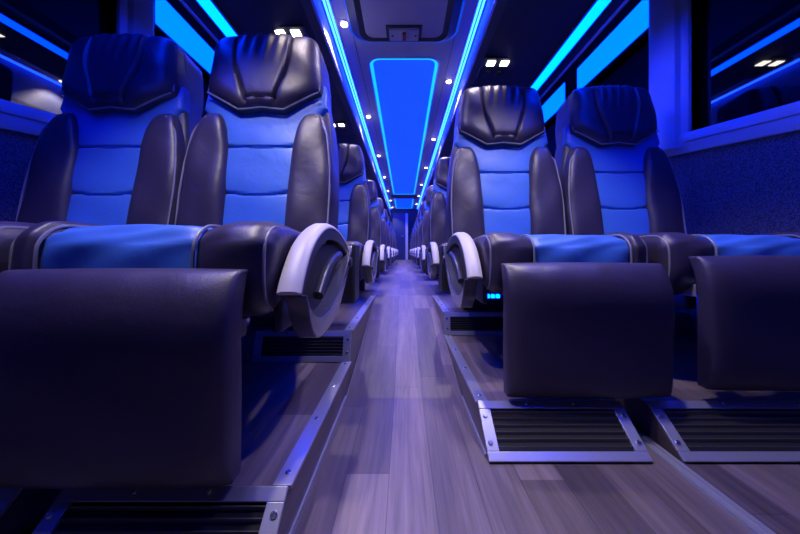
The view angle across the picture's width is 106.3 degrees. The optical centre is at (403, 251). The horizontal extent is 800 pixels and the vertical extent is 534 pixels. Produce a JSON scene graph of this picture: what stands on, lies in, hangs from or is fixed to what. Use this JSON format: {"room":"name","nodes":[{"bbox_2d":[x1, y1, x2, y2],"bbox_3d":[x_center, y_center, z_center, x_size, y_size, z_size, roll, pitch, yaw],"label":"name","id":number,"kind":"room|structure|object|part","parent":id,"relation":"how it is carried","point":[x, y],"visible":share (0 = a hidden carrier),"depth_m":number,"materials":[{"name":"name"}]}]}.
{"room":"vehicle interior","nodes":[
{"label":"vehicle interior","id":0,"kind":"room"},
{"bbox_2d":[0,0,216,221],"bbox_3d":[-1.500,-0.615,5.250,0.060,2.270,13.700,0,0,0],"label":"wall","id":1,"kind":"structure","parent":0,"point":[16,148],"depth_m":1.14,"materials":[{"name":"fabric"}]},
{"bbox_2d":[0,99,56,135],"bbox_3d":[-1.453,-0.366,5.250,0.034,0.558,13.700,0,0,0],"label":"trim","id":2,"kind":"structure","parent":1,"relation":"attached to","point":[16,117],"depth_m":1.14,"materials":[{"name":"blue plastic"}]},
{"bbox_2d":[0,0,116,114],"bbox_3d":[-1.493,-0.754,-0.025,0.054,1.173,3.150,0,0,0],"label":"window","id":3,"kind":"structure","parent":1,"relation":"in","point":[37,36],"depth_m":1.24,"materials":[{"name":"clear glass"}]},
{"bbox_2d":[108,0,153,35],"bbox_3d":[-1.464,-1.145,1.625,0.112,1.210,0.190,0,0,0],"label":"trim","id":4,"kind":"structure","parent":1,"relation":"attached to","point":[133,16],"depth_m":1.57,"materials":[{"name":"blue plastic"}]},
{"bbox_2d":[154,30,208,118],"bbox_3d":[-1.493,-0.980,2.578,0.054,0.720,1.645,0,0,0],"label":"window","id":5,"kind":"structure","parent":1,"relation":"in","point":[205,79],"depth_m":2.27,"materials":[{"name":"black glass"}]},
{"bbox_2d":[154,0,214,75],"bbox_3d":[-1.461,-1.440,2.140,0.016,0.220,0.784,0,0,0],"label":"light","id":6,"kind":"object","parent":1,"relation":"attached to","point":[167,19],"visible":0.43,"depth_m":1.97,"materials":[{"name":"blue plastic"}]},
{"bbox_2d":[0,260,799,533],"bbox_3d":[0.000,0.420,5.250,2.940,0.220,13.700,0,0,0],"label":"floor","id":7,"kind":"structure","parent":0,"point":[404,454],"depth_m":0.72,"materials":[{"name":"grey wood"}]},
{"bbox_2d":[0,488,23,518],"bbox_3d":[-0.962,0.461,0.479,0.576,0.094,0.109,0,0,0],"label":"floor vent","id":8,"kind":"object","parent":7,"relation":"in","point":[7,495],"visible":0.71,"depth_m":0.52,"materials":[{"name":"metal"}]},
{"bbox_2d":[0,33,203,272],"bbox_3d":[-1.088,-0.224,0.914,0.558,1.249,0.872,0,0,0],"label":"passenger seat","id":9,"kind":"object","parent":7,"relation":"on","point":[132,105],"visible":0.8,"depth_m":1.10,"materials":[{"name":"grey leather"}]},
{"bbox_3d":[-1.088,-0.322,1.129,0.476,0.649,0.156,0,0,0],"label":"panel","id":10,"kind":"part","parent":9,"relation":"part of","materials":[{"name":"blue leather"}]},
{"bbox_2d":[32,486,288,533],"bbox_3d":[-0.403,0.461,0.479,0.395,0.094,0.109,0,0,0],"label":"floor vent","id":11,"kind":"object","parent":7,"relation":"in","point":[80,518],"visible":0.92,"depth_m":0.51,"materials":[{"name":"silver metal"}]},
{"bbox_2d":[0,33,358,489],"bbox_3d":[-0.497,-0.224,0.914,0.628,1.249,0.872,0,0,0],"label":"passenger seat","id":12,"kind":"object","parent":7,"relation":"on","point":[120,345],"visible":1,"depth_m":0.52,"materials":[{"name":"grey leather"}]},
{"bbox_2d":[40,224,212,268],"bbox_3d":[-0.560,0.032,0.847,0.304,0.185,0.547,0,0,0],"label":"cushion","id":13,"kind":"object","parent":12,"relation":"on","point":[66,246],"depth_m":0.58,"materials":[{"name":"blue leather"}]},
{"bbox_3d":[-0.520,0.077,0.930,0.490,0.135,0.540,0,0,0],"label":"seat frame","id":14,"kind":"part","parent":12,"relation":"part of","materials":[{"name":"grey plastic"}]},
{"bbox_3d":[-0.532,-0.322,1.129,0.476,0.649,0.156,0,0,0],"label":"panel","id":15,"kind":"part","parent":12,"relation":"part of","materials":[{"name":"blue leather"}]},
{"bbox_3d":[-0.223,0.003,0.838,0.049,0.163,0.533,0,0,0],"label":"armrest","id":16,"kind":"part","parent":12,"relation":"part of","materials":[{"name":"grey plastic"}]},
{"bbox_3d":[-0.207,0.056,0.832,0.027,0.120,0.241,0,0,0],"label":"recline lever","id":17,"kind":"part","parent":12,"relation":"part of","materials":[{"name":"grey plastic"}]},
{"bbox_2d":[252,331,351,361],"bbox_3d":[-0.392,0.363,1.157,0.373,0.111,0.041,0,0,0],"label":"floor vent","id":18,"kind":"object","parent":7,"relation":"in","point":[284,346],"visible":0.94,"depth_m":1.16,"materials":[{"name":"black metal"}]},
{"bbox_2d":[273,361,350,488],"bbox_3d":[-0.218,0.418,0.841,0.034,0.011,0.609,0,0,0],"label":"trim","id":19,"kind":"structure","parent":7,"relation":"on","point":[288,474],"depth_m":0.68,"materials":[{"name":"silver metal"}]},
{"bbox_2d":[289,295,375,533],"bbox_3d":[-0.203,0.407,1.290,0.004,0.206,1.680,0,0,0],"label":"trim","id":20,"kind":"structure","parent":7,"relation":"attached to","point":[342,405],"depth_m":0.70,"materials":[{"name":"silver metal"}]},
{"bbox_2d":[337,143,379,289],"bbox_3d":[-0.497,-0.269,2.129,0.630,1.159,0.785,0,0,0],"label":"passenger seat","id":21,"kind":"object","parent":7,"relation":"on","point":[354,216],"visible":0.46,"depth_m":2.26,"materials":[{"name":"grey leather"}]},
{"bbox_3d":[-0.532,-0.322,2.299,0.476,0.649,0.156,0,0,0],"label":"panel","id":22,"kind":"part","parent":21,"relation":"part of","materials":[{"name":"blue leather"}]},
{"bbox_3d":[-0.223,0.003,2.008,0.049,0.163,0.533,0,0,0],"label":"armrest","id":23,"kind":"part","parent":21,"relation":"part of","materials":[{"name":"grey plastic"}]},
{"bbox_3d":[-0.207,0.056,2.002,0.027,0.120,0.241,0,0,0],"label":"recline lever","id":24,"kind":"part","parent":21,"relation":"part of","materials":[{"name":"grey plastic"}]},
{"bbox_2d":[344,295,374,331],"bbox_3d":[-0.218,0.308,1.650,0.034,0.011,0.940,0,0,0],"label":"trim","id":25,"kind":"structure","parent":7,"relation":"on","point":[352,325],"depth_m":1.45,"materials":[{"name":"silver metal"}]},
{"bbox_2d":[366,180,387,270],"bbox_3d":[-0.497,-0.269,3.299,0.630,1.159,0.785,0,0,0],"label":"passenger seat","id":26,"kind":"object","parent":7,"relation":"on","point":[376,224],"visible":0.18,"depth_m":3.42,"materials":[{"name":"grey leather"}]},
{"bbox_3d":[-0.532,-0.322,3.469,0.476,0.649,0.156,0,0,0],"label":"panel","id":27,"kind":"part","parent":26,"relation":"part of","materials":[{"name":"blue leather"}]},
{"bbox_3d":[-0.223,0.003,3.178,0.049,0.163,0.533,0,0,0],"label":"armrest","id":28,"kind":"part","parent":26,"relation":"part of","materials":[{"name":"grey plastic"}]},
{"bbox_2d":[378,198,391,271],"bbox_3d":[-0.497,-0.269,4.469,0.630,1.159,0.785,0,0,0],"label":"passenger seat","id":29,"kind":"object","parent":7,"relation":"on","point":[381,205],"visible":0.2,"depth_m":4.60,"materials":[{"name":"grey leather"}]},
{"bbox_2d":[384,209,393,262],"bbox_3d":[-0.497,-0.269,5.639,0.630,1.159,0.785,0,0,0],"label":"passenger seat","id":30,"kind":"object","parent":7,"relation":"on","point":[385,210],"visible":0.14,"depth_m":5.77,"materials":[{"name":"grey leather"}]},
{"bbox_2d":[388,216,395,260],"bbox_3d":[-0.497,-0.269,6.809,0.630,1.159,0.785,0,0,0],"label":"passenger seat","id":31,"kind":"object","parent":7,"relation":"on","point":[388,216],"visible":0.13,"depth_m":6.93,"materials":[{"name":"grey leather"}]},
{"bbox_2d":[390,221,396,259],"bbox_3d":[-0.497,-0.269,7.979,0.630,1.159,0.785,0,0,0],"label":"passenger seat","id":32,"kind":"object","parent":7,"relation":"on","point":[390,221],"visible":0.15,"depth_m":8.10,"materials":[{"name":"grey leather"}]},
{"bbox_2d":[392,225,397,258],"bbox_3d":[-0.497,-0.269,9.149,0.630,1.159,0.785,0,0,0],"label":"passenger seat","id":33,"kind":"object","parent":7,"relation":"on","point":[392,225],"visible":0.16,"depth_m":9.27,"materials":[{"name":"grey leather"}]},
{"bbox_2d":[411,222,415,258],"bbox_3d":[0.479,-0.269,8.098,0.593,1.159,0.783,0,0,0],"label":"passenger seat","id":34,"kind":"object","parent":7,"relation":"on","point":[415,222],"visible":0.16,"depth_m":8.22,"materials":[{"name":"grey leather"}]},
{"bbox_2d":[412,217,417,260],"bbox_3d":[0.479,-0.269,6.968,0.593,1.159,0.783,0,0,0],"label":"passenger seat","id":35,"kind":"object","parent":7,"relation":"on","point":[417,217],"visible":0.14,"depth_m":7.08,"materials":[{"name":"grey leather"}]},
{"bbox_2d":[413,210,420,262],"bbox_3d":[0.479,-0.269,5.838,0.593,1.159,0.783,0,0,0],"label":"passenger seat","id":36,"kind":"object","parent":7,"relation":"on","point":[416,231],"visible":0.17,"depth_m":5.95,"materials":[{"name":"grey leather"}]},
{"bbox_2d":[415,201,424,270],"bbox_3d":[0.479,-0.269,4.708,0.593,1.159,0.783,0,0,0],"label":"passenger seat","id":37,"kind":"object","parent":7,"relation":"on","point":[423,202],"visible":0.19,"depth_m":4.83,"materials":[{"name":"grey leather"}]},
{"bbox_2d":[419,185,437,275],"bbox_3d":[0.479,-0.269,3.579,0.593,1.159,0.783,0,0,0],"label":"passenger seat","id":38,"kind":"object","parent":7,"relation":"on","point":[424,230],"visible":0.2,"depth_m":3.70,"materials":[{"name":"grey leather"}]},
{"bbox_3d":[0.223,0.003,3.458,0.049,0.163,0.533,0,0,0],"label":"armrest","id":39,"kind":"part","parent":38,"relation":"part of","materials":[{"name":"grey plastic"}]},
{"bbox_3d":[0.492,-0.322,3.749,0.476,0.649,0.156,0,0,0],"label":"panel","id":40,"kind":"part","parent":38,"relation":"part of","materials":[{"name":"blue leather"}]},
{"bbox_2d":[425,157,449,284],"bbox_3d":[0.479,-0.269,2.449,0.593,1.159,0.783,0,0,0],"label":"passenger seat","id":41,"kind":"object","parent":7,"relation":"on","point":[437,231],"visible":0.34,"depth_m":2.57,"materials":[{"name":"grey leather"}]},
{"bbox_3d":[0.207,0.056,2.321,0.027,0.120,0.241,0,0,0],"label":"recline lever","id":42,"kind":"part","parent":41,"relation":"part of","materials":[{"name":"grey plastic"}]},
{"bbox_3d":[0.223,0.003,2.328,0.049,0.163,0.533,0,0,0],"label":"armrest","id":43,"kind":"part","parent":41,"relation":"part of","materials":[{"name":"grey plastic"}]},
{"bbox_3d":[0.492,-0.322,2.619,0.476,0.649,0.156,0,0,0],"label":"panel","id":44,"kind":"part","parent":41,"relation":"part of","materials":[{"name":"blue leather"}]},
{"bbox_2d":[433,295,449,312],"bbox_3d":[0.218,0.308,1.830,0.034,0.011,0.580,0,0,0],"label":"trim","id":45,"kind":"structure","parent":7,"relation":"on","point":[439,302],"depth_m":1.75,"materials":[{"name":"silver metal"}]},
{"bbox_2d":[432,295,486,456],"bbox_3d":[0.203,0.407,1.438,0.004,0.206,1.385,0,0,0],"label":"trim","id":46,"kind":"structure","parent":7,"relation":"attached to","point":[465,405],"depth_m":0.91,"materials":[{"name":"silver metal"}]},
{"bbox_2d":[444,335,487,402],"bbox_3d":[0.218,0.418,1.176,0.034,0.011,0.672,0,0,0],"label":"trim","id":47,"kind":"structure","parent":7,"relation":"on","point":[476,391],"depth_m":1.04,"materials":[{"name":"silver metal"}]},
{"bbox_2d":[444,312,502,334],"bbox_3d":[0.403,0.364,1.521,0.395,0.111,0.034,0,0,0],"label":"floor vent","id":48,"kind":"object","parent":7,"relation":"in","point":[455,323],"visible":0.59,"depth_m":1.52,"materials":[{"name":"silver metal"}]},
{"bbox_2d":[439,85,674,398],"bbox_3d":[0.479,-0.224,1.249,0.593,1.249,0.922,0,0,0],"label":"passenger seat","id":49,"kind":"object","parent":7,"relation":"on","point":[585,316],"visible":1,"depth_m":0.93,"materials":[{"name":"grey leather"}]},
{"bbox_3d":[0.207,0.056,1.192,0.027,0.120,0.241,0,0,0],"label":"recline lever","id":50,"kind":"part","parent":49,"relation":"part of","materials":[{"name":"grey plastic"}]},
{"bbox_3d":[0.223,0.003,1.198,0.049,0.163,0.533,0,0,0],"label":"armrest","id":51,"kind":"part","parent":49,"relation":"part of","materials":[{"name":"grey plastic"}]},
{"bbox_2d":[488,294,500,297],"bbox_3d":[0.324,0.161,1.132,0.082,0.022,0.036,0,0,0],"label":"light","id":52,"kind":"object","parent":49,"relation":"attached to","point":[492,295],"depth_m":1.11,"materials":[{"name":"blue plastic"}]},
{"bbox_3d":[0.492,-0.322,1.489,0.476,0.649,0.156,0,0,0],"label":"panel","id":53,"kind":"part","parent":49,"relation":"part of","materials":[{"name":"blue leather"}]},
{"bbox_2d":[524,234,628,262],"bbox_3d":[0.560,0.034,1.207,0.304,0.186,0.547,0,0,0],"label":"cushion","id":54,"kind":"object","parent":49,"relation":"on","point":[546,247],"depth_m":0.94,"materials":[{"name":"blue leather"}]},
{"bbox_2d":[478,401,653,462],"bbox_3d":[0.403,0.461,0.779,0.395,0.094,0.118,0,0,0],"label":"floor vent","id":55,"kind":"object","parent":7,"relation":"in","point":[514,431],"visible":1,"depth_m":0.77,"materials":[{"name":"silver metal"}]},
{"bbox_2d":[554,85,799,390],"bbox_3d":[1.058,-0.234,1.249,0.561,1.229,0.922,0,0,0],"label":"passenger seat","id":56,"kind":"object","parent":7,"relation":"on","point":[615,176],"visible":0.86,"depth_m":0.96,"materials":[{"name":"grey leather"}]},
{"bbox_3d":[1.056,-0.322,1.489,0.476,0.649,0.156,0,0,0],"label":"panel","id":57,"kind":"part","parent":56,"relation":"part of","materials":[{"name":"blue leather"}]},
{"bbox_2d":[695,234,799,255],"bbox_3d":[1.132,0.034,1.207,0.304,0.186,0.547,0,0,0],"label":"cushion","id":58,"kind":"object","parent":56,"relation":"on","point":[723,244],"depth_m":0.95,"materials":[{"name":"blue leather"}]},
{"bbox_2d":[634,426,775,533],"bbox_3d":[0.650,0.507,0.156,0.036,0.006,2.712,0,0,0],"label":"trim","id":59,"kind":"structure","parent":7,"relation":"on","point":[738,513],"depth_m":0.64,"materials":[{"name":"silver metal"}]},
{"bbox_2d":[646,401,799,462],"bbox_3d":[0.987,0.461,0.779,0.626,0.094,0.118,0,0,0],"label":"floor vent","id":60,"kind":"object","parent":7,"relation":"in","point":[699,431],"visible":1,"depth_m":0.78,"materials":[{"name":"silver metal"}]},
{"bbox_2d":[321,0,486,208],"bbox_3d":[0.000,-1.754,5.250,3.040,0.032,13.700,0,0,0],"label":"ceiling","id":61,"kind":"structure","parent":0,"point":[358,53],"depth_m":2.84,"materials":[{"name":"plastic"}]},
{"bbox_2d":[179,0,391,220],"bbox_3d":[-0.785,-1.472,5.250,0.630,0.537,13.700,0,0,0],"label":"luggage rack","id":62,"kind":"object","parent":61,"relation":"attached to","point":[247,16],"visible":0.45,"depth_m":1.68,"materials":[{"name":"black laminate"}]},
{"bbox_3d":[-1.071,-1.208,5.250,0.014,0.011,13.700,0,0,0],"label":"edge trim","id":63,"kind":"part","parent":62,"relation":"part of","materials":[{"name":"blue plastic"}]},
{"bbox_2d":[195,0,239,36],"bbox_3d":[-0.955,-1.203,5.250,0.080,0.018,13.700,0,0,0],"label":"led strip","id":64,"kind":"object","parent":62,"relation":"attached to","point":[210,7],"visible":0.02,"depth_m":1.53,"materials":[{"name":"blue plastic"}]},
{"bbox_2d":[275,25,307,36],"bbox_3d":[-0.655,-1.239,1.765,0.200,0.023,0.230,0,0,0],"label":"light","id":65,"kind":"object","parent":62,"relation":"attached to","point":[294,30],"visible":0.37,"depth_m":1.68,"materials":[{"name":"grey plastic"}]},
{"bbox_2d":[334,122,349,131],"bbox_3d":[-0.655,-1.239,2.995,0.200,0.023,0.230,0,0,0],"label":"light","id":66,"kind":"object","parent":62,"relation":"attached to","point":[339,126],"visible":0.69,"depth_m":2.99,"materials":[{"name":"grey plastic"}]},
{"bbox_2d":[339,19,348,26],"bbox_3d":[-0.455,-1.732,2.280,0.071,0.017,0.071,0,0,0],"label":"recessed light","id":67,"kind":"object","parent":61,"relation":"in","point":[344,23],"visible":1,"depth_m":2.27,"materials":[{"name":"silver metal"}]},
{"bbox_2d":[322,0,390,208],"bbox_3d":[-0.540,-1.733,5.250,0.056,0.014,13.700,0,0,0],"label":"led strip","id":68,"kind":"object","parent":61,"relation":"attached to","point":[327,6],"visible":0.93,"depth_m":2.87,"materials":[{"name":"blue plastic"}]},
{"bbox_2d":[368,56,439,193],"bbox_3d":[0.000,-1.733,5.840,0.670,0.010,6.360,0,0,0],"label":"recessed light","id":69,"kind":"object","parent":61,"relation":"in","point":[403,87],"visible":1,"depth_m":3.62,"materials":[{"name":"blue plastic"}]},
{"bbox_2d":[343,0,464,41],"bbox_3d":[0.000,-1.712,1.860,0.850,0.055,1.260,0,0,0],"label":"roof hatch","id":70,"kind":"object","parent":61,"relation":"attached to","point":[370,20],"visible":1,"depth_m":2.22,"materials":[{"name":"black plastic"}]},
{"bbox_3d":[0.000,-1.728,1.860,0.690,0.001,1.160,0,0,0],"label":"lid","id":71,"kind":"part","parent":70,"relation":"part of","materials":[{"name":"grey plastic"}]},
{"bbox_2d":[394,199,413,207],"bbox_3d":[0.000,-1.733,10.825,0.670,0.010,2.190,0,0,0],"label":"recessed light","id":72,"kind":"object","parent":61,"relation":"in","point":[399,203],"visible":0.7,"depth_m":10.74,"materials":[{"name":"blue plastic"}]},
{"bbox_2d":[391,195,416,198],"bbox_3d":[0.000,-1.724,9.400,0.800,0.029,0.400,0,0,0],"label":"crossbar","id":73,"kind":"object","parent":61,"relation":"attached to","point":[392,196],"visible":1,"depth_m":9.24,"materials":[{"name":"grey"}]},
{"bbox_2d":[417,0,485,208],"bbox_3d":[0.540,-1.733,5.250,0.056,0.014,13.700,0,0,0],"label":"led strip","id":74,"kind":"object","parent":61,"relation":"attached to","point":[480,6],"visible":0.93,"depth_m":2.87,"materials":[{"name":"blue plastic"}]},
{"bbox_2d":[416,0,628,217],"bbox_3d":[0.785,-1.472,5.250,0.630,0.537,13.700,0,0,0],"label":"luggage rack","id":75,"kind":"object","parent":61,"relation":"attached to","point":[528,32],"visible":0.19,"depth_m":1.78,"materials":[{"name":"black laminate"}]},
{"bbox_2d":[476,57,511,78],"bbox_3d":[0.615,-1.239,2.035,0.200,0.023,0.230,0,0,0],"label":"light","id":76,"kind":"object","parent":75,"relation":"attached to","point":[491,67],"visible":0.96,"depth_m":2.02,"materials":[{"name":"grey plastic"}]},
{"bbox_2d":[529,0,612,90],"bbox_3d":[0.955,-1.203,5.250,0.080,0.018,13.700,0,0,0],"label":"led strip","id":77,"kind":"object","parent":75,"relation":"attached to","point":[597,7],"visible":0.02,"depth_m":1.69,"materials":[{"name":"blue plastic"}]},
{"bbox_3d":[1.071,-1.208,5.250,0.014,0.011,13.700,0,0,0],"label":"edge trim","id":78,"kind":"part","parent":75,"relation":"part of","materials":[{"name":"blue plastic"}]},
{"bbox_2d":[390,209,417,259],"bbox_3d":[0.000,-0.720,12.100,3.000,2.060,0.001,0,0,0],"label":"wall","id":79,"kind":"structure","parent":0,"point":[412,213],"depth_m":12.10,"materials":[{"name":"grey"}]},
{"bbox_2d":[393,213,407,259],"bbox_3d":[-0.140,-0.620,12.047,0.600,1.860,0.097,0,0,0],"label":"door","id":80,"kind":"structure","parent":79,"relation":"in","point":[400,220],"depth_m":12.05,"materials":[{"name":"blue"}]},
{"bbox_3d":[0.110,-0.620,12.062,0.100,1.860,0.065,0,0,0],"label":"frame","id":81,"kind":"part","parent":80,"relation":"part of","materials":[{"name":"blue plastic"}]},
{"bbox_2d":[540,0,799,335],"bbox_3d":[1.500,-0.615,5.250,0.060,2.270,13.700,0,0,0],"label":"wall","id":82,"kind":"structure","parent":0,"point":[751,187],"depth_m":1.33,"materials":[{"name":"fabric"}]},
{"bbox_2d":[542,80,566,124],"bbox_3d":[1.461,-1.440,3.050,0.016,0.220,0.684,0,0,0],"label":"light","id":83,"kind":"object","parent":82,"relation":"attached to","point":[550,107],"visible":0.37,"depth_m":2.90,"materials":[{"name":"blue plastic"}]},
{"bbox_2d":[545,35,648,157],"bbox_3d":[1.493,-0.980,2.578,0.054,0.720,1.645,0,0,0],"label":"window","id":84,"kind":"structure","parent":82,"relation":"in","point":[632,70],"depth_m":2.02,"materials":[{"name":"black glass"}]},
{"bbox_2d":[577,0,648,88],"bbox_3d":[1.461,-1.440,2.140,0.016,0.220,0.784,0,0,0],"label":"light","id":85,"kind":"object","parent":82,"relation":"attached to","point":[635,24],"visible":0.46,"depth_m":2.06,"materials":[{"name":"blue plastic"}]},
{"bbox_2d":[649,0,699,150],"bbox_3d":[1.464,-1.145,1.643,0.112,1.210,0.225,0,0,0],"label":"window pillar","id":86,"kind":"structure","parent":82,"relation":"attached to","point":[671,66],"depth_m":1.58,"materials":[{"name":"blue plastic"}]},
{"bbox_2d":[664,101,799,156],"bbox_3d":[1.453,-0.366,5.250,0.034,0.558,13.700,0,0,0],"label":"trim","id":87,"kind":"structure","parent":82,"relation":"attached to","point":[785,118],"depth_m":1.27,"materials":[{"name":"blue plastic"}]},
{"bbox_2d":[691,0,799,128],"bbox_3d":[1.493,-0.754,-0.025,0.054,1.173,3.150,0,0,0],"label":"window","id":88,"kind":"structure","parent":82,"relation":"in","point":[749,59],"depth_m":1.32,"materials":[{"name":"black glass"}]}
]}

